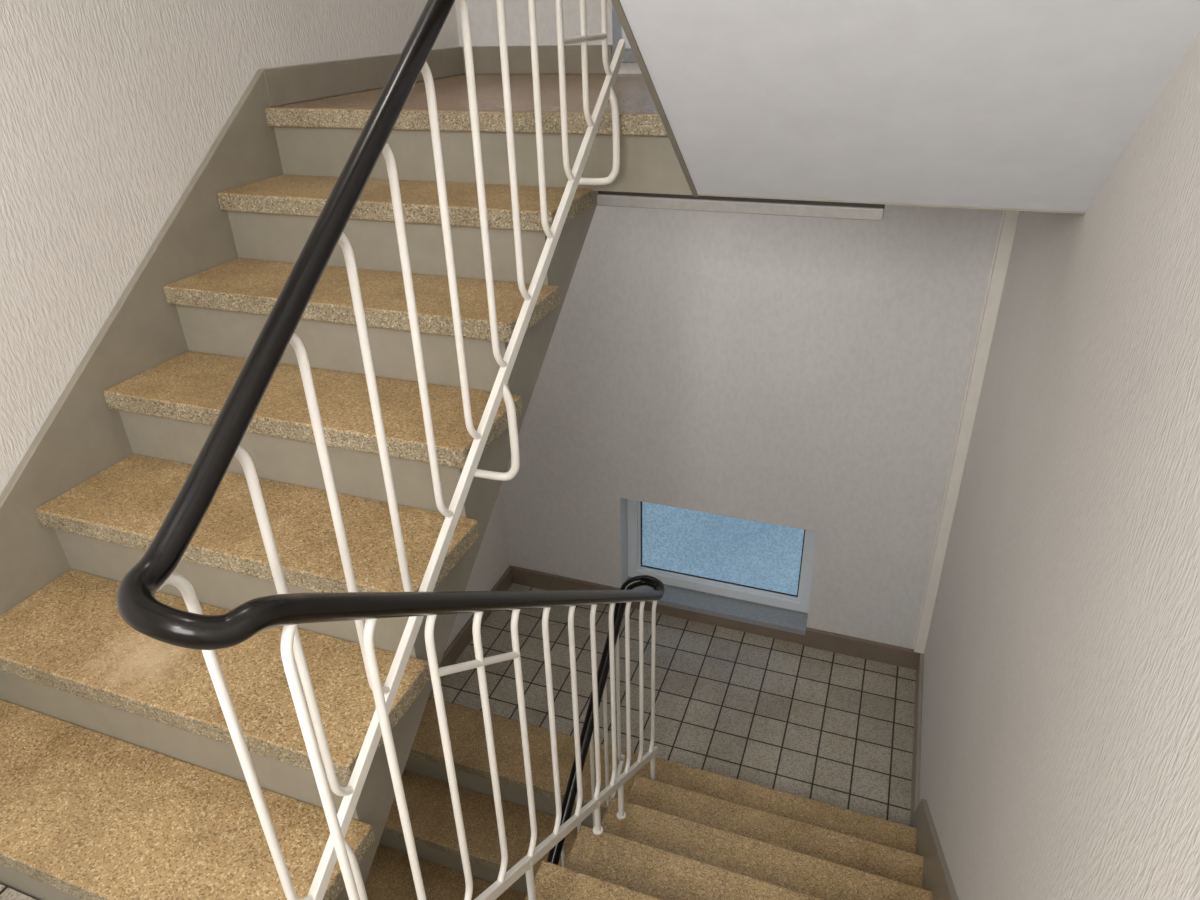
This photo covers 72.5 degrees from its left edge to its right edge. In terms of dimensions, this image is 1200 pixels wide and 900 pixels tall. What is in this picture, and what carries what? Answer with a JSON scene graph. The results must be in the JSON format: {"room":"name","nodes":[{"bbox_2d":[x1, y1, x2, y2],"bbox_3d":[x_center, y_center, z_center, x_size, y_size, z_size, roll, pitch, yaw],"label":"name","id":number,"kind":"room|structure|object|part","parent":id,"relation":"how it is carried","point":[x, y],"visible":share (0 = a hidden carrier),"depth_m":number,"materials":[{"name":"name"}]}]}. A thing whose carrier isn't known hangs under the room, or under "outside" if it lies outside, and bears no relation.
{"room":"stairwell","nodes":[
{"label":"stairwell","id":0,"kind":"room"},
{"bbox_2d":[0,884,35,899],"bbox_3d":[-0.735,1.435,0.637,2.045,0.180,2.045,9,30,18],"label":"floor","id":1,"kind":"structure","parent":0,"point":[6,893],"depth_m":1.55,"materials":[{"name":"tile"}]},
{"bbox_2d":[0,0,509,651],"bbox_3d":[-1.437,-0.065,1.585,0.300,6.825,4.490,9,30,18],"label":"wall","id":2,"kind":"structure","parent":0,"point":[110,109],"depth_m":1.83,"materials":[{"name":"paint"}]},
{"bbox_2d":[0,70,282,699],"bbox_3d":[-1.169,-0.059,1.878,0.020,1.368,1.590,9,30,18],"label":"trim","id":3,"kind":"structure","parent":2,"relation":"attached to","point":[81,437],"depth_m":1.93,"materials":[{"name":"beige paint"}]},
{"bbox_2d":[258,46,463,106],"bbox_3d":[-0.719,-1.240,2.682,0.020,0.095,1.120,9,30,18],"label":"baseboard","id":4,"kind":"structure","parent":2,"relation":"attached to","point":[290,84],"depth_m":2.49,"materials":[{"name":"beige paint"}]},
{"bbox_2d":[428,565,512,698],"bbox_3d":[-0.658,0.908,3.853,0.020,0.100,1.130,9,30,18],"label":"baseboard","id":5,"kind":"structure","parent":2,"relation":"attached to","point":[463,638],"depth_m":3.88,"materials":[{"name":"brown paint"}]},
{"bbox_2d":[409,697,649,813],"bbox_3d":[-0.295,1.256,3.352,1.076,0.046,0.280,9,30,18],"label":"stair step","id":6,"kind":"structure","parent":2,"relation":"attached to","point":[466,728],"depth_m":3.35,"materials":[{"name":"stone"}]},
{"bbox_2d":[0,174,597,899],"bbox_3d":[-0.665,0.111,1.935,0.940,1.210,1.635,9,30,18],"label":"flight","id":7,"kind":"object","parent":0,"point":[122,777],"depth_m":1.69,"materials":[{"name":"beige stone"}]},
{"bbox_2d":[404,583,915,827],"bbox_3d":[0.297,1.176,3.604,2.045,0.180,1.125,9,30,18],"label":"floor","id":8,"kind":"structure","parent":0,"point":[831,728],"depth_m":3.55,"materials":[{"name":"tile"}]},
{"bbox_2d":[116,0,664,899],"bbox_3d":[-0.193,0.080,1.554,0.237,5.478,1.781,9,30,18],"label":"railing","id":9,"kind":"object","parent":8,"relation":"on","point":[137,604],"depth_m":1.20,"materials":[{"name":"white metal"}]},
{"bbox_3d":[-0.164,-0.217,1.377,0.159,4.794,1.786,9,30,18],"label":"handrail","id":10,"kind":"part","parent":9,"relation":"part of","materials":[{"name":"black plastic"}]},
{"bbox_3d":[-0.201,-0.079,1.521,0.014,1.160,1.550,9,30,18],"label":"rail","id":11,"kind":"part","parent":9,"relation":"part of","materials":[{"name":"white metal"}]},
{"bbox_3d":[-0.181,1.981,2.526,0.014,1.211,1.620,9,30,18],"label":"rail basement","id":12,"kind":"part","parent":9,"relation":"part of","materials":[{"name":"white metal"}]},
{"bbox_2d":[525,757,931,899],"bbox_3d":[0.395,1.332,2.216,0.945,1.225,1.465,9,30,18],"label":"flight","id":13,"kind":"object","parent":8,"relation":"on","point":[687,832],"depth_m":2.39,"materials":[{"name":"beige stone"}]},
{"bbox_2d":[270,74,1085,213],"bbox_3d":[0.234,-0.972,2.428,2.045,0.180,1.125,9,30,18],"label":"landing","id":14,"kind":"structure","parent":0,"point":[648,164],"depth_m":2.13,"materials":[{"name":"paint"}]},
{"bbox_2d":[265,108,667,135],"bbox_3d":[-0.348,-0.826,2.053,1.190,0.046,0.025,9,30,18],"label":"stair tread","id":15,"kind":"structure","parent":14,"relation":"attached to","point":[637,124],"depth_m":2.03,"materials":[{"name":"stone"}]},
{"bbox_2d":[597,194,884,220],"bbox_3d":[0.318,-0.581,1.943,0.680,0.027,0.040,9,30,18],"label":"trim","id":16,"kind":"structure","parent":14,"relation":"attached to","point":[726,206],"depth_m":1.92,"materials":[{"name":"white paint"}]},
{"bbox_2d":[598,191,884,207],"bbox_3d":[0.321,-0.601,1.943,0.680,0.009,0.040,9,30,18],"label":"trim","id":17,"kind":"structure","parent":14,"relation":"attached to","point":[599,192],"depth_m":1.92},
{"bbox_2d":[620,0,1199,211],"bbox_3d":[0.360,-0.799,0.934,0.820,1.305,1.635,9,30,18],"label":"ceiling","id":18,"kind":"structure","parent":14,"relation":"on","point":[1012,104],"depth_m":1.39,"materials":[{"name":"paint"}]},
{"bbox_2d":[611,0,697,196],"bbox_3d":[-0.050,-0.836,1.015,0.012,1.321,1.520,9,30,18],"label":"trim","id":19,"kind":"structure","parent":18,"relation":"attached to","point":[617,5],"depth_m":1.52,"materials":[{"name":"paint"}]},
{"bbox_2d":[455,0,1002,648],"bbox_3d":[0.488,-0.994,3.179,2.645,6.825,0.300,9,30,18],"label":"wall","id":20,"kind":"structure","parent":0,"point":[807,373],"depth_m":3.34,"materials":[{"name":"paint"}]},
{"bbox_2d":[462,45,611,73],"bbox_3d":[-0.239,-1.447,3.035,0.600,0.095,0.020,9,30,18],"label":"baseboard","id":21,"kind":"structure","parent":20,"relation":"attached to","point":[486,59],"depth_m":3.02,"materials":[{"name":"beige paint"}]},
{"bbox_2d":[612,48,636,62],"bbox_3d":[0.505,-1.394,2.877,0.910,0.040,0.215,9,30,18],"label":"sill","id":22,"kind":"structure","parent":20,"relation":"on","point":[629,57],"depth_m":2.92,"materials":[{"name":"stone"}]},
{"bbox_2d":[622,27,630,47],"bbox_3d":[0.506,-1.754,2.715,0.910,0.748,0.050,9,30,18],"label":"frame","id":23,"kind":"object","parent":20,"relation":"attached to","point":[627,45],"visible":0.04,"depth_m":3.00,"materials":[{"name":"paint"}]},
{"bbox_2d":[512,566,919,669],"bbox_3d":[0.493,0.801,3.987,2.025,0.100,0.020,9,30,18],"label":"baseboard","id":24,"kind":"structure","parent":20,"relation":"attached to","point":[904,657],"depth_m":3.88,"materials":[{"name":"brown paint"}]},
{"bbox_2d":[627,577,807,634],"bbox_3d":[0.567,0.734,4.043,0.910,0.040,0.215,9,30,18],"label":"sill","id":25,"kind":"structure","parent":20,"relation":"on","point":[764,615],"depth_m":3.96,"materials":[{"name":"stone"}]},
{"bbox_2d":[627,499,817,612],"bbox_3d":[0.571,0.467,3.932,0.910,0.535,0.050,9,30,18],"label":"frame","id":26,"kind":"object","parent":20,"relation":"attached to","point":[800,603],"visible":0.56,"depth_m":3.99,"materials":[{"name":"paint"}]},
{"bbox_2d":[642,502,803,594],"bbox_3d":[0.574,0.449,3.930,0.786,0.443,0.006,9,30,18],"label":"glass pane","id":27,"kind":"object","parent":20,"relation":"attached to","point":[762,555],"visible":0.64,"depth_m":3.93,"materials":[{"name":"blue glass"}]},
{"bbox_2d":[641,501,804,596],"bbox_3d":[0.574,0.449,3.930,0.786,0.443,0.014,9,30,18],"label":"gasket","id":28,"kind":"object","parent":20,"relation":"attached to","point":[641,501],"visible":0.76,"depth_m":4.00,"materials":[{"name":"black rubber"}]},
{"bbox_2d":[912,210,1019,653],"bbox_3d":[1.389,-0.053,3.125,0.050,2.160,0.030,9,30,18],"label":"duct","id":29,"kind":"object","parent":20,"relation":"attached to","point":[1009,218],"visible":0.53,"depth_m":3.07,"materials":[{"name":"white paint"}]},
{"bbox_2d":[919,32,1199,899],"bbox_3d":[0.764,0.274,0.849,0.300,6.825,4.490,9,30,18],"label":"wall","id":30,"kind":"structure","parent":0,"point":[1060,733],"depth_m":1.31,"materials":[{"name":"paint"}]},
{"bbox_2d":[910,653,957,899],"bbox_3d":[0.974,0.989,2.309,0.016,1.358,2.570,9,30,18],"label":"baseboard","id":31,"kind":"structure","parent":30,"relation":"attached to","point":[937,879],"depth_m":2.59,"materials":[{"name":"beige paint"}]},
{"bbox_3d":[-0.247,3.140,2.880,2.045,0.100,4.490,9,30,18],"label":"floor","id":32,"kind":"structure","parent":0,"visible":0},
{"bbox_2d":[364,770,591,899],"bbox_3d":[-0.641,2.391,3.055,0.940,1.385,1.875,9,30,18],"label":"flight","id":33,"kind":"object","parent":32,"relation":"on","point":[428,799],"visible":0.46,"depth_m":3.25,"materials":[{"name":"stone"}]}
]}

